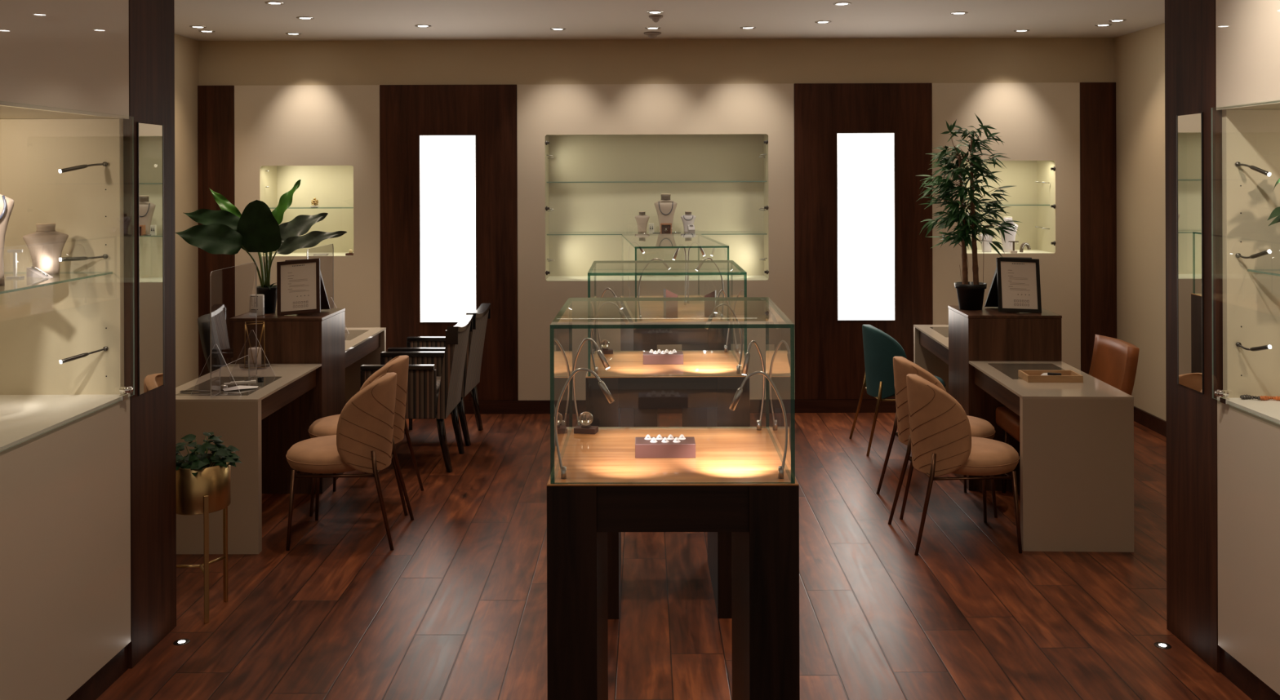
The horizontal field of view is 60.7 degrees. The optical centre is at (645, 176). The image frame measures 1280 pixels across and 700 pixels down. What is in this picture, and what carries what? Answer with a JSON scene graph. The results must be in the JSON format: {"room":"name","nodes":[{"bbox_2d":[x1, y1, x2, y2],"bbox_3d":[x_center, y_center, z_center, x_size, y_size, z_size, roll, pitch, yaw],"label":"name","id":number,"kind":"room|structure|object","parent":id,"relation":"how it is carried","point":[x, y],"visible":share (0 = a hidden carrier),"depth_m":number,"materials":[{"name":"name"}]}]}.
{"room":"shop","nodes":[
{"label":"shop","id":0,"kind":"room"},
{"bbox_2d":[123,0,176,668],"bbox_3d":[-1.864,0.374,4.085,0.050,2.765,0.370,0,0,0],"label":"pillar","id":1,"kind":"structure","parent":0,"point":[151,22],"depth_m":4.07,"materials":[{"name":"brown wood"}]},
{"bbox_2d":[137,122,164,395],"bbox_3d":[-1.836,0.299,4.055,0.006,0.991,0.206,0,0,0],"label":"wall mirror","id":2,"kind":"object","parent":1,"relation":"attached to","point":[150,145],"visible":1,"depth_m":4.05,"materials":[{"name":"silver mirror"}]},
{"bbox_2d":[174,34,199,387],"bbox_3d":[-3.369,0.379,6.150,0.120,2.765,3.900,0,0,0],"label":"wall","id":3,"kind":"structure","parent":0,"point":[186,49],"depth_m":7.87,"materials":[{"name":"beige paint"}]},
{"bbox_2d":[198,37,1114,85],"bbox_3d":[0.084,0.367,8.115,7.085,2.765,0.030,0,0,0],"label":"wall","id":4,"kind":"structure","parent":0,"point":[871,60],"depth_m":8.10,"materials":[{"name":"beige paint"}]},
{"bbox_2d":[197,85,235,377],"bbox_3d":[-3.174,0.496,8.085,0.267,2.334,0.027,0,0,0],"label":"wall panel","id":5,"kind":"object","parent":4,"relation":"attached to","point":[215,104],"visible":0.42,"depth_m":8.07,"materials":[{"name":"brown wood"}]},
{"bbox_2d":[261,165,353,256],"bbox_3d":[-2.507,0.256,8.288,0.731,0.710,0.424,0,0,0],"label":"display niche","id":6,"kind":"object","parent":4,"relation":"attached to","point":[332,186],"visible":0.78,"depth_m":8.48,"materials":[{"name":"beige paint"}]},
{"bbox_2d":[269,206,353,208],"bbox_3d":[-2.507,0.237,8.332,0.691,0.007,0.285,0,0,0],"label":"glass shelf","id":7,"kind":"object","parent":6,"relation":"attached to","point":[270,207],"depth_m":8.19,"materials":[{"name":"grey"}]},
{"bbox_2d":[311,197,319,207],"bbox_3d":[-2.484,0.197,8.200,0.054,0.074,0.054,0,0,0],"label":"ornament","id":8,"kind":"object","parent":6,"relation":"on","point":[315,202],"visible":1,"depth_m":8.19,"materials":[{"name":"gold ceramic"}]},
{"bbox_2d":[234,84,380,328],"bbox_3d":[-2.501,0.494,8.088,1.074,2.334,0.021,0,0,0],"label":"wall panel","id":9,"kind":"object","parent":4,"relation":"attached to","point":[274,125],"visible":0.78,"depth_m":8.08,"materials":[{"name":"beige paint"}]},
{"bbox_2d":[379,84,518,400],"bbox_3d":[-1.457,0.490,8.085,1.011,2.334,0.027,0,0,0],"label":"wall panel","id":10,"kind":"object","parent":4,"relation":"attached to","point":[406,112],"visible":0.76,"depth_m":8.07,"materials":[{"name":"brown wood"}]},
{"bbox_2d":[418,134,476,323],"bbox_3d":[-1.462,0.387,8.069,0.422,1.388,0.006,0,0,0],"label":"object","id":11,"kind":"object","parent":10,"relation":"attached to","point":[447,163],"visible":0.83,"depth_m":8.07,"materials":[{"name":"white"}]},
{"bbox_2d":[516,84,795,400],"bbox_3d":[0.074,0.485,8.088,2.047,2.334,0.021,0,0,0],"label":"wall panel","id":12,"kind":"object","parent":4,"relation":"attached to","point":[542,110],"visible":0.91,"depth_m":8.08,"materials":[{"name":"beige paint"}]},
{"bbox_2d":[545,133,768,281],"bbox_3d":[0.081,0.231,8.282,1.690,1.122,0.436,0,0,0],"label":"display niche","id":13,"kind":"object","parent":4,"relation":"attached to","point":[597,186],"visible":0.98,"depth_m":8.48,"materials":[{"name":"beige paint"}]},
{"bbox_2d":[635,211,649,233],"bbox_3d":[-0.029,0.350,8.348,0.115,0.165,0.058,0,0,0],"label":"bust","id":14,"kind":"object","parent":13,"relation":"on","point":[642,220],"visible":1,"depth_m":8.33,"materials":[{"name":"beige fabric"}]},
{"bbox_2d":[648,223,653,234],"bbox_3d":[0.041,0.393,8.233,0.040,0.078,0.028,0,0,0],"label":"stand","id":15,"kind":"object","parent":13,"relation":"on","point":[651,225],"visible":1,"depth_m":8.22,"materials":[{"name":"beige"}]},
{"bbox_2d":[546,181,766,182],"bbox_3d":[0.080,0.041,8.332,1.650,0.007,0.285,0,0,0],"label":"glass shelf","id":16,"kind":"object","parent":13,"relation":"attached to","point":[547,181],"depth_m":8.19,"materials":[{"name":"grey"}]},
{"bbox_2d":[546,231,767,235],"bbox_3d":[0.082,0.435,8.332,1.650,0.007,0.285,0,0,0],"label":"glass shelf","id":17,"kind":"object","parent":13,"relation":"attached to","point":[548,233],"depth_m":8.30,"materials":[{"name":"grey"}]},
{"bbox_2d":[654,193,677,232],"bbox_3d":[0.151,0.281,8.312,0.175,0.300,0.088,0,0,0],"label":"bust","id":18,"kind":"object","parent":13,"relation":"on","point":[665,203],"visible":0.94,"depth_m":8.29,"materials":[{"name":"beige fabric"}]},
{"bbox_2d":[660,223,671,234],"bbox_3d":[0.151,0.393,8.228,0.084,0.078,0.056,0,0,0],"label":"box","id":19,"kind":"object","parent":13,"relation":"on","point":[665,228],"visible":1,"depth_m":8.21,"materials":[{"name":"brown"}]},
{"bbox_2d":[680,211,696,233],"bbox_3d":[0.323,0.348,8.338,0.118,0.165,0.059,0,0,0],"label":"bust","id":20,"kind":"object","parent":13,"relation":"on","point":[687,215],"visible":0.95,"depth_m":8.32,"materials":[{"name":"grey fabric"}]},
{"bbox_2d":[687,224,694,233],"bbox_3d":[0.341,0.397,8.231,0.048,0.067,0.048,0,0,-8],"label":"stand","id":21,"kind":"object","parent":13,"relation":"on","point":[691,228],"visible":0.98,"depth_m":8.21,"materials":[{"name":"grey fabric"}]},
{"bbox_2d":[449,399,896,414],"bbox_3d":[0.088,1.701,8.083,6.785,0.097,0.034,0,0,0],"label":"baseboard","id":22,"kind":"structure","parent":4,"relation":"attached to","point":[829,406],"depth_m":8.07,"materials":[{"name":"brown wood"}]},
{"bbox_2d":[794,83,933,399],"bbox_3d":[1.608,0.479,8.085,1.016,2.334,0.027,0,0,0],"label":"wall panel","id":23,"kind":"object","parent":4,"relation":"attached to","point":[829,357],"visible":0.78,"depth_m":8.07,"materials":[{"name":"brown wood"}]},
{"bbox_2d":[836,132,895,320],"bbox_3d":[1.624,0.371,8.069,0.431,1.390,0.006,0,0,0],"label":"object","id":24,"kind":"structure","parent":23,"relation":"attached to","point":[865,162],"depth_m":8.07,"materials":[{"name":"white"}]},
{"bbox_2d":[932,82,1080,370],"bbox_3d":[2.664,0.476,8.088,1.092,2.334,0.021,0,0,0],"label":"wall panel","id":25,"kind":"object","parent":4,"relation":"attached to","point":[1034,122],"visible":0.64,"depth_m":8.08,"materials":[{"name":"beige paint"}]},
{"bbox_2d":[963,160,1055,253],"bbox_3d":[2.683,0.227,8.282,0.728,0.727,0.436,0,0,0],"label":"display niche","id":26,"kind":"object","parent":25,"relation":"in","point":[1031,202],"visible":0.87,"depth_m":8.48,"materials":[{"name":"beige paint"}]},
{"bbox_2d":[977,234,994,252],"bbox_3d":[2.568,0.487,8.248,0.120,0.165,0.060,0,0,0],"label":"bust","id":27,"kind":"object","parent":26,"relation":"on","point":[987,247],"visible":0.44,"depth_m":8.23,"materials":[{"name":"grey fabric"}]},
{"bbox_2d":[998,217,1017,252],"bbox_3d":[2.728,0.437,8.231,0.150,0.265,0.077,0,0,0],"label":"bust","id":28,"kind":"object","parent":26,"relation":"on","point":[1007,246],"visible":0.58,"depth_m":8.21,"materials":[{"name":"grey fabric"}]},
{"bbox_2d":[968,204,1049,205],"bbox_3d":[2.683,0.216,8.332,0.688,0.007,0.285,0,0,0],"label":"glass shelf","id":29,"kind":"object","parent":26,"relation":"attached to","point":[980,204],"depth_m":8.19,"materials":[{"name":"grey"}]},
{"bbox_2d":[1019,242,1031,252],"bbox_3d":[2.831,0.529,8.158,0.084,0.075,0.030,0,0,0],"label":"stand","id":30,"kind":"object","parent":26,"relation":"on","point":[1021,248],"visible":1,"depth_m":8.15,"materials":[{"name":"brown"}]},
{"bbox_2d":[1080,82,1116,374],"bbox_3d":[3.344,0.473,8.085,0.264,2.334,0.027,0,0,0],"label":"wall panel","id":31,"kind":"object","parent":4,"relation":"attached to","point":[1098,171],"visible":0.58,"depth_m":8.07,"materials":[{"name":"brown wood"}]},
{"bbox_2d":[173,0,1164,40],"bbox_3d":[0.096,-1.065,4.550,7.400,0.100,8.300,0,0,0],"label":"ceiling","id":32,"kind":"structure","parent":0,"point":[229,20],"depth_m":7.04,"materials":[{"name":"beige paint"}]},
{"bbox_2d":[265,1,284,4],"bbox_3d":[-2.154,-1.006,6.340,0.108,0.006,0.108,0,0,0],"label":"recessed light","id":33,"kind":"object","parent":32,"relation":"in","point":[266,2],"visible":1,"depth_m":6.33,"materials":[{"name":"white"}]},
{"bbox_2d":[644,31,661,38],"bbox_3d":[0.046,-0.995,7.720,0.124,0.041,0.124,0,0,0],"label":"ceiling sensor","id":34,"kind":"object","parent":32,"relation":"attached to","point":[651,34],"visible":1,"depth_m":7.69,"materials":[{"name":"brown plastic"}]},
{"bbox_2d":[648,15,662,22],"bbox_3d":[0.062,-0.995,6.920,0.090,0.041,0.090,0,0,0],"label":"ceiling sensor","id":35,"kind":"object","parent":32,"relation":"attached to","point":[655,19],"visible":1,"depth_m":6.90,"materials":[{"name":"brown plastic"}]},
{"bbox_2d":[833,2,851,5],"bbox_3d":[1.157,-1.017,6.440,0.108,0.006,0.108,0,0,0],"label":"recessed light","id":36,"kind":"object","parent":32,"relation":"in","point":[835,3],"visible":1,"depth_m":6.42,"materials":[{"name":"white"}]},
{"bbox_2d":[95,413,1252,699],"bbox_3d":[0.106,1.800,4.050,8.600,0.100,9.300,0,0,0],"label":"floor","id":37,"kind":"structure","parent":0,"point":[457,610],"depth_m":4.49,"materials":[{"name":"brown wood"}]},
{"bbox_2d":[0,0,134,699],"bbox_3d":[-2.261,0.376,2.906,0.916,2.764,2.013,0,0,0],"label":"tall cabinet","id":38,"kind":"object","parent":37,"relation":"on","point":[65,442],"visible":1,"depth_m":3.71,"materials":[{"name":"beige glass"}]},
{"bbox_2d":[0,194,14,286],"bbox_3d":[-2.049,0.165,3.348,0.120,0.345,0.240,0,0,28],"label":"bust","id":39,"kind":"object","parent":38,"relation":"on","point":[4,221],"visible":0.91,"depth_m":3.39,"materials":[{"name":"beige fabric"}]},
{"bbox_2d":[0,195,6,219],"bbox_3d":[-2.024,0.105,3.334,0.033,0.092,0.152,0,0,28],"label":"necklace","id":40,"kind":"object","parent":39,"relation":"on","point":[3,197],"visible":1,"depth_m":3.39,"materials":[{"name":"grey metal"}]},
{"bbox_2d":[5,249,24,279],"bbox_3d":[-2.089,0.290,3.620,0.048,0.095,0.030,0,0,0],"label":"stand","id":41,"kind":"object","parent":38,"relation":"on","point":[15,252],"visible":1,"depth_m":3.62,"materials":[{"name":"white ceramic"}]},
{"bbox_2d":[26,266,53,278],"bbox_3d":[-2.029,0.320,3.660,0.100,0.035,0.032,0,0,30],"label":"ramp","id":42,"kind":"object","parent":38,"relation":"on","point":[32,272],"visible":1,"depth_m":3.66,"materials":[{"name":"grey fabric"}]},
{"bbox_2d":[22,223,68,275],"bbox_3d":[-2.065,0.250,3.763,0.140,0.175,0.070,0,0,-35],"label":"bust","id":43,"kind":"object","parent":38,"relation":"on","point":[45,246],"visible":0.97,"depth_m":3.75,"materials":[{"name":"beige fabric"}]},
{"bbox_2d":[0,271,112,293],"bbox_3d":[-2.281,0.342,2.905,0.795,0.007,1.910,0,0,0],"label":"glass shelf","id":44,"kind":"object","parent":38,"relation":"attached to","point":[11,285],"depth_m":3.59,"materials":[{"name":"grey"}]},
{"bbox_2d":[173,639,190,645],"bbox_3d":[-1.750,1.755,4.120,0.060,0.002,0.060,0,0,0],"label":"floor light","id":45,"kind":"object","parent":37,"relation":"on","point":[181,642],"visible":1,"depth_m":4.12,"materials":[{"name":"grey metal"}]},
{"bbox_2d":[176,456,231,623],"bbox_3d":[-1.802,1.453,4.407,0.243,0.607,0.232,0,0,0],"label":"planter","id":46,"kind":"object","parent":37,"relation":"on","point":[209,491],"visible":0.78,"depth_m":4.30,"materials":[{"name":"gold metal"}]},
{"bbox_2d":[175,431,241,476],"bbox_3d":[-1.798,1.118,4.397,0.310,0.168,0.284,0,0,0],"label":"plant","id":47,"kind":"object","parent":46,"relation":"on","point":[219,451],"visible":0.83,"depth_m":4.38,"materials":[{"name":"green plant"}]},
{"bbox_2d":[197,312,226,373],"bbox_3d":[-2.524,1.324,7.002,0.643,0.871,0.450,0,0,-20],"label":"leather chair","id":48,"kind":"object","parent":37,"relation":"on","point":[217,360],"visible":0.34,"depth_m":6.72,"materials":[{"name":"black"}]},
{"bbox_2d":[175,364,321,554],"bbox_3d":[-2.052,1.397,5.565,0.510,0.720,0.965,0,0,1],"label":"desk","id":49,"kind":"object","parent":37,"relation":"on","point":[237,418],"visible":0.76,"depth_m":5.08,"materials":[{"name":"beige laminate"}]},
{"bbox_2d":[194,262,272,397],"bbox_3d":[-2.042,0.742,5.430,0.240,0.590,0.600,0,0,0],"label":"screen","id":50,"kind":"object","parent":49,"relation":"on","point":[255,334],"visible":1,"depth_m":5.24,"materials":[{"name":"grey"}]},
{"bbox_2d":[223,380,256,385],"bbox_3d":[-2.010,1.021,5.414,0.150,0.016,0.024,0,0,-22],"label":"loupe","id":51,"kind":"object","parent":49,"relation":"on","point":[245,382],"visible":0.95,"depth_m":5.41,"materials":[{"name":"silver metal"}]},
{"bbox_2d":[222,386,258,391],"bbox_3d":[-1.976,1.027,5.330,0.165,0.016,0.075,0,0,-25],"label":"paper sheet","id":52,"kind":"object","parent":49,"relation":"on","point":[235,388],"visible":1,"depth_m":5.31,"materials":[{"name":"white paper"}]},
{"bbox_2d":[238,320,271,369],"bbox_3d":[-2.117,0.914,5.915,0.168,0.247,0.168,0,0,-20],"label":"candle holder","id":53,"kind":"object","parent":49,"relation":"on","point":[251,351],"visible":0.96,"depth_m":5.88,"materials":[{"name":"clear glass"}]},
{"bbox_2d":[248,346,261,368],"bbox_3d":[-2.117,0.973,5.915,0.068,0.112,0.068,0,0,-20],"label":"candle","id":54,"kind":"object","parent":53,"relation":"on","point":[251,351],"depth_m":5.88,"materials":[{"name":"beige wax"}]},
{"bbox_2d":[229,308,345,493],"bbox_3d":[-2.046,1.271,6.278,0.514,0.972,0.456,0,0,0],"label":"pedestal","id":55,"kind":"object","parent":37,"relation":"on","point":[316,338],"visible":0.62,"depth_m":6.05,"materials":[{"name":"brown wood"}]},
{"bbox_2d":[248,294,264,315],"bbox_3d":[-2.203,0.728,6.188,0.080,0.115,0.081,0,0,0],"label":"tin","id":56,"kind":"object","parent":55,"relation":"on","point":[260,298],"visible":0.85,"depth_m":6.16,"materials":[{"name":"silver metal"}]},
{"bbox_2d":[174,179,346,313],"bbox_3d":[-2.209,0.402,6.261,1.017,0.767,0.529,0,0,0],"label":"leafy plant","id":57,"kind":"object","parent":55,"relation":"on","point":[226,231],"visible":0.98,"depth_m":6.20,"materials":[{"name":"green plant"}]},
{"bbox_2d":[276,258,330,315],"bbox_3d":[-1.958,0.626,6.268,0.275,0.322,0.235,0,0,5],"label":"frame","id":58,"kind":"object","parent":55,"relation":"on","point":[300,287],"visible":1,"depth_m":6.19,"materials":[{"name":"brown"}]},
{"bbox_2d":[285,372,413,551],"bbox_3d":[-1.468,1.364,5.355,0.566,0.787,0.483,0,0,0],"label":"shell chair","id":59,"kind":"object","parent":37,"relation":"on","point":[363,442],"visible":1,"depth_m":5.17,"materials":[{"name":"beige fabric"}]},
{"bbox_2d":[307,355,423,516],"bbox_3d":[-1.521,1.364,5.875,0.566,0.787,0.483,0,0,-1],"label":"shell chair","id":60,"kind":"object","parent":37,"relation":"on","point":[399,365],"visible":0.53,"depth_m":5.78,"materials":[{"name":"beige fabric"}]},
{"bbox_2d":[345,327,386,404],"bbox_3d":[-2.039,1.397,7.002,0.510,0.720,0.985,0,0,1],"label":"desk","id":61,"kind":"object","parent":37,"relation":"on","point":[363,346],"visible":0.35,"depth_m":7.41,"materials":[{"name":"beige laminate"}]},
{"bbox_2d":[306,244,349,333],"bbox_3d":[-2.082,0.742,7.000,0.240,0.590,0.560,0,0,0],"label":"screen","id":62,"kind":"object","parent":61,"relation":"on","point":[329,244],"visible":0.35,"depth_m":7.28,"materials":[{"name":"grey"}]},
{"bbox_2d":[360,315,472,473],"bbox_3d":[-1.390,1.321,6.700,0.580,0.874,0.540,0,0,0],"label":"striped armchair","id":63,"kind":"object","parent":37,"relation":"on","point":[435,379],"visible":0.73,"depth_m":6.45,"materials":[{"name":"grey fabric"}]},
{"bbox_2d":[436,376,440,393],"bbox_3d":[-1.460,1.288,6.700,0.420,0.055,0.400,0,0,0],"label":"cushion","id":64,"kind":"object","parent":63,"relation":"on","point":[438,378],"depth_m":6.66,"materials":[{"name":"fabric"}]},
{"bbox_2d":[387,303,490,446],"bbox_3d":[-1.375,1.321,7.343,0.580,0.874,0.540,0,0,2],"label":"striped armchair","id":65,"kind":"object","parent":37,"relation":"on","point":[471,377],"visible":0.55,"depth_m":7.31,"materials":[{"name":"fabric"}]},
{"bbox_2d":[585,260,749,619],"bbox_3d":[0.084,1.066,4.645,0.648,1.368,0.648,0,0,0],"label":"display case","id":66,"kind":"object","parent":37,"relation":"on","point":[710,380],"visible":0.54,"depth_m":4.33,"materials":[{"name":"black wood"}]},
{"bbox_2d":[600,339,613,354],"bbox_3d":[-0.182,0.763,4.900,0.068,0.060,0.044,0,0,-5],"label":"ball","id":67,"kind":"object","parent":66,"relation":"on","point":[605,344],"visible":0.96,"depth_m":4.88,"materials":[{"name":"brown"}]},
{"bbox_2d":[596,288,617,349],"bbox_3d":[-0.162,0.645,4.890,0.120,0.295,0.079,0,0,0],"label":"gooseneck lamp","id":68,"kind":"object","parent":66,"relation":"on","point":[615,296],"depth_m":4.91,"materials":[{"name":"white metal"}]},
{"bbox_2d":[591,314,629,374],"bbox_3d":[-0.145,0.647,4.368,0.159,0.293,0.034,0,0,0],"label":"gooseneck lamp","id":69,"kind":"object","parent":66,"relation":"on","point":[624,318],"depth_m":4.37,"materials":[{"name":"silver metal"}]},
{"bbox_2d":[643,349,683,364],"bbox_3d":[0.073,0.764,4.643,0.170,0.054,0.085,0,0,0],"label":"tray","id":70,"kind":"object","parent":66,"relation":"on","point":[651,357],"visible":1,"depth_m":4.60,"materials":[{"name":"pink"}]},
{"bbox_2d":[717,289,730,351],"bbox_3d":[0.350,0.648,4.900,0.029,0.286,0.081,0,0,32],"label":"gooseneck lamp","id":71,"kind":"object","parent":66,"relation":"on","point":[725,346],"depth_m":4.92,"materials":[{"name":"white metal"}]},
{"bbox_2d":[705,314,742,373],"bbox_3d":[0.310,0.650,4.372,0.155,0.284,0.036,0,0,0],"label":"gooseneck lamp","id":72,"kind":"object","parent":66,"relation":"on","point":[738,368],"depth_m":4.38,"materials":[{"name":"silver metal"}]},
{"bbox_2d":[546,297,799,699],"bbox_3d":[0.072,1.066,3.132,0.648,1.368,0.648,0,0,0],"label":"display case","id":73,"kind":"object","parent":37,"relation":"on","point":[741,482],"visible":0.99,"depth_m":2.82,"materials":[{"name":"black wood"}]},
{"bbox_2d":[555,368,614,479],"bbox_3d":[-0.161,0.647,2.858,0.159,0.293,0.036,0,0,0],"label":"gooseneck lamp","id":74,"kind":"object","parent":73,"relation":"on","point":[602,386],"depth_m":2.86,"materials":[{"name":"silver metal"}]},
{"bbox_2d":[573,411,598,434],"bbox_3d":[-0.185,0.761,3.385,0.068,0.064,0.044,0,0,12],"label":"ball","id":75,"kind":"object","parent":73,"relation":"on","point":[585,419],"visible":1,"depth_m":3.37,"materials":[{"name":"brown"}]},
{"bbox_2d":[572,337,609,426],"bbox_3d":[-0.170,0.645,3.381,0.119,0.295,0.081,0,0,0],"label":"gooseneck lamp","id":76,"kind":"object","parent":73,"relation":"on","point":[600,353],"depth_m":3.38,"materials":[{"name":"white metal"}]},
{"bbox_2d":[635,434,695,458],"bbox_3d":[0.055,0.766,3.112,0.170,0.052,0.085,0,0,0],"label":"tray","id":77,"kind":"object","parent":73,"relation":"on","point":[682,446],"visible":1,"depth_m":3.07,"materials":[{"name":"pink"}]},
{"bbox_2d":[742,340,764,430],"bbox_3d":[0.333,0.648,3.378,0.078,0.286,0.080,0,0,0],"label":"gooseneck lamp","id":78,"kind":"object","parent":73,"relation":"on","point":[747,357],"depth_m":3.39,"materials":[{"name":"white metal"}]},
{"bbox_2d":[728,371,787,479],"bbox_3d":[0.294,0.650,2.855,0.155,0.284,0.034,0,0,0],"label":"gooseneck lamp","id":79,"kind":"object","parent":73,"relation":"on","point":[738,394],"depth_m":2.86,"materials":[{"name":"silver metal"}]},
{"bbox_2d":[620,233,730,426],"bbox_3d":[0.150,1.065,6.608,0.535,1.368,1.318,0,0,-4],"label":"display case","id":80,"kind":"object","parent":37,"relation":"on","point":[690,339],"visible":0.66,"depth_m":6.06,"materials":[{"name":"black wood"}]},
{"bbox_2d":[637,257,662,320],"bbox_3d":[0.046,0.621,5.997,0.181,0.343,0.025,0,0,0],"label":"gooseneck lamp","id":81,"kind":"object","parent":80,"relation":"on","point":[640,316],"depth_m":6.00,"materials":[{"name":"white metal"}]},
{"bbox_2d":[663,288,677,319],"bbox_3d":[0.138,0.709,6.100,0.070,0.165,0.040,0,0,-20],"label":"block","id":82,"kind":"object","parent":80,"relation":"on","point":[667,294],"visible":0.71,"depth_m":6.08,"materials":[{"name":"brown"}]},
{"bbox_2d":[672,248,686,297],"bbox_3d":[0.205,0.602,6.688,0.087,0.379,0.070,0,0,0],"label":"gooseneck lamp","id":83,"kind":"object","parent":80,"relation":"on","point":[677,249],"depth_m":6.70,"materials":[{"name":"white metal"}]},
{"bbox_2d":[687,248,705,297],"bbox_3d":[0.312,0.599,6.796,0.113,0.385,0.058,0,0,0],"label":"gooseneck lamp","id":84,"kind":"object","parent":80,"relation":"on","point":[701,250],"depth_m":6.82,"materials":[{"name":"white metal"}]},
{"bbox_2d":[704,290,716,317],"bbox_3d":[0.362,0.716,6.150,0.060,0.150,0.040,0,0,15],"label":"block","id":85,"kind":"object","parent":80,"relation":"on","point":[713,294],"visible":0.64,"depth_m":6.13,"materials":[{"name":"brown"}]},
{"bbox_2d":[702,257,724,319],"bbox_3d":[0.352,0.619,6.024,0.159,0.344,0.041,0,0,0],"label":"gooseneck lamp","id":86,"kind":"object","parent":80,"relation":"on","point":[722,315],"depth_m":6.03,"materials":[{"name":"white metal"}]},
{"bbox_2d":[848,324,946,456],"bbox_3d":[1.645,1.353,7.061,0.566,0.787,0.482,0,0,-3],"label":"shell chair","id":87,"kind":"object","parent":37,"relation":"on","point":[880,348],"visible":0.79,"depth_m":6.90,"materials":[{"name":"teal fabric"}]},
{"bbox_2d":[913,324,948,393],"bbox_3d":[2.083,1.383,7.028,0.510,0.720,1.010,0,0,2],"label":"desk","id":88,"kind":"object","parent":37,"relation":"on","point":[931,342],"visible":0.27,"depth_m":7.49,"materials":[{"name":"beige laminate"}]},
{"bbox_2d":[876,356,997,519],"bbox_3d":[1.560,1.353,5.801,0.566,0.787,0.483,0,0,-3],"label":"shell chair","id":89,"kind":"object","parent":37,"relation":"on","point":[902,366],"visible":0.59,"depth_m":5.71,"materials":[{"name":"beige fabric"}]},
{"bbox_2d":[888,373,1022,555],"bbox_3d":[1.507,1.353,5.276,0.566,0.787,0.483,0,0,-3],"label":"shell chair","id":90,"kind":"object","parent":37,"relation":"on","point":[940,442],"visible":1,"depth_m":5.09,"materials":[{"name":"beige fabric"}]},
{"bbox_2d":[947,306,1062,491],"bbox_3d":[2.054,1.257,6.286,0.514,0.972,0.468,0,0,2],"label":"pedestal","id":91,"kind":"object","parent":37,"relation":"on","point":[988,334],"visible":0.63,"depth_m":6.06,"materials":[{"name":"brown wood"}]},
{"bbox_2d":[917,113,1022,310],"bbox_3d":[1.871,0.201,6.363,0.576,1.140,0.416,0,0,-13],"label":"potted plant","id":92,"kind":"object","parent":91,"relation":"on","point":[971,295],"visible":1,"depth_m":6.32,"materials":[{"name":"plant"}]},
{"bbox_2d":[954,281,986,310],"bbox_3d":[1.887,0.696,6.355,0.184,0.150,0.184,0,0,0],"label":"pot","id":93,"kind":"object","parent":92,"relation":"attached to","point":[971,295],"depth_m":6.29,"materials":[{"name":"black plastic"}]},
{"bbox_2d":[984,257,1041,313],"bbox_3d":[2.100,0.616,6.287,0.264,0.314,0.275,0,0,-6],"label":"frame","id":94,"kind":"object","parent":91,"relation":"on","point":[1015,287],"visible":1,"depth_m":6.19,"materials":[{"name":"black"}]},
{"bbox_2d":[968,361,1133,552],"bbox_3d":[2.026,1.383,5.562,0.510,0.720,0.975,0,0,2],"label":"desk","id":95,"kind":"object","parent":37,"relation":"on","point":[1077,439],"visible":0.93,"depth_m":5.08,"materials":[{"name":"beige laminate"}]},
{"bbox_2d":[1017,369,1083,382],"bbox_3d":[2.034,1.006,5.500,0.270,0.034,0.160,0,0,2],"label":"wooden tray","id":96,"kind":"object","parent":95,"relation":"on","point":[1029,376],"visible":0.97,"depth_m":5.42,"materials":[{"name":"brown wood"}]},
{"bbox_2d":[995,334,1139,493],"bbox_3d":[2.241,1.308,5.813,0.643,0.871,0.450,0,0,2],"label":"leather chair","id":97,"kind":"object","parent":37,"relation":"on","point":[1114,362],"visible":0.38,"depth_m":5.81,"materials":[{"name":"brown leather"}]},
{"bbox_2d":[1153,642,1171,649],"bbox_3d":[1.919,1.742,4.060,0.060,0.002,0.060,0,0,0],"label":"floor light","id":98,"kind":"object","parent":37,"relation":"on","point":[1159,645],"visible":1,"depth_m":4.05,"materials":[{"name":"grey metal"}]},
{"bbox_2d":[1211,0,1279,699],"bbox_3d":[2.423,0.359,2.877,0.916,2.764,1.953,0,0,0],"label":"tall cabinet","id":99,"kind":"object","parent":37,"relation":"on","point":[1247,32],"visible":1,"depth_m":3.76,"materials":[{"name":"beige glass"}]},
{"bbox_2d":[1240,394,1279,400],"bbox_3d":[2.139,0.762,3.760,0.175,0.018,0.027,0,0,12],"label":"necklace","id":100,"kind":"object","parent":99,"relation":"on","point":[1242,397],"visible":1,"depth_m":3.76,"materials":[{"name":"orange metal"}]},
{"bbox_2d":[1247,269,1279,276],"bbox_3d":[2.466,0.325,2.875,0.750,0.007,1.850,0,0,0],"label":"glass shelf","id":101,"kind":"object","parent":99,"relation":"attached to","point":[1251,273],"depth_m":3.78,"materials":[{"name":"grey"}]},
{"bbox_2d":[1267,178,1279,226],"bbox_3d":[2.232,0.152,3.628,0.317,0.340,0.253,0,0,-34],"label":"plant","id":102,"kind":"object","parent":99,"relation":"on","point":[1276,212],"visible":1,"depth_m":3.64,"materials":[{"name":"green plant"}]},
{"bbox_2d":[1114,22,1166,421],"bbox_3d":[3.536,0.355,6.150,0.120,2.765,3.900,0,0,0],"label":"wall","id":103,"kind":"structure","parent":0,"point":[1139,55],"depth_m":7.66,"materials":[{"name":"beige paint"}]},
{"bbox_2d":[1133,406,1166,437],"bbox_3d":[3.473,1.688,6.185,0.015,0.100,3.770,0,0,0],"label":"baseboard","id":104,"kind":"structure","parent":103,"relation":"attached to","point":[1155,424],"depth_m":7.51,"materials":[{"name":"brown wood"}]},
{"bbox_2d":[1164,0,1222,672],"bbox_3d":[2.026,0.360,4.025,0.050,2.765,0.370,0,0,0],"label":"pillar","id":105,"kind":"structure","parent":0,"point":[1190,51],"depth_m":3.98,"materials":[{"name":"brown wood"}]},
{"bbox_2d":[1176,112,1204,394],"bbox_3d":[1.998,0.276,4.015,0.006,1.011,0.186,0,0,0],"label":"wall mirror","id":106,"kind":"object","parent":105,"relation":"attached to","point":[1189,128],"visible":1,"depth_m":4.01,"materials":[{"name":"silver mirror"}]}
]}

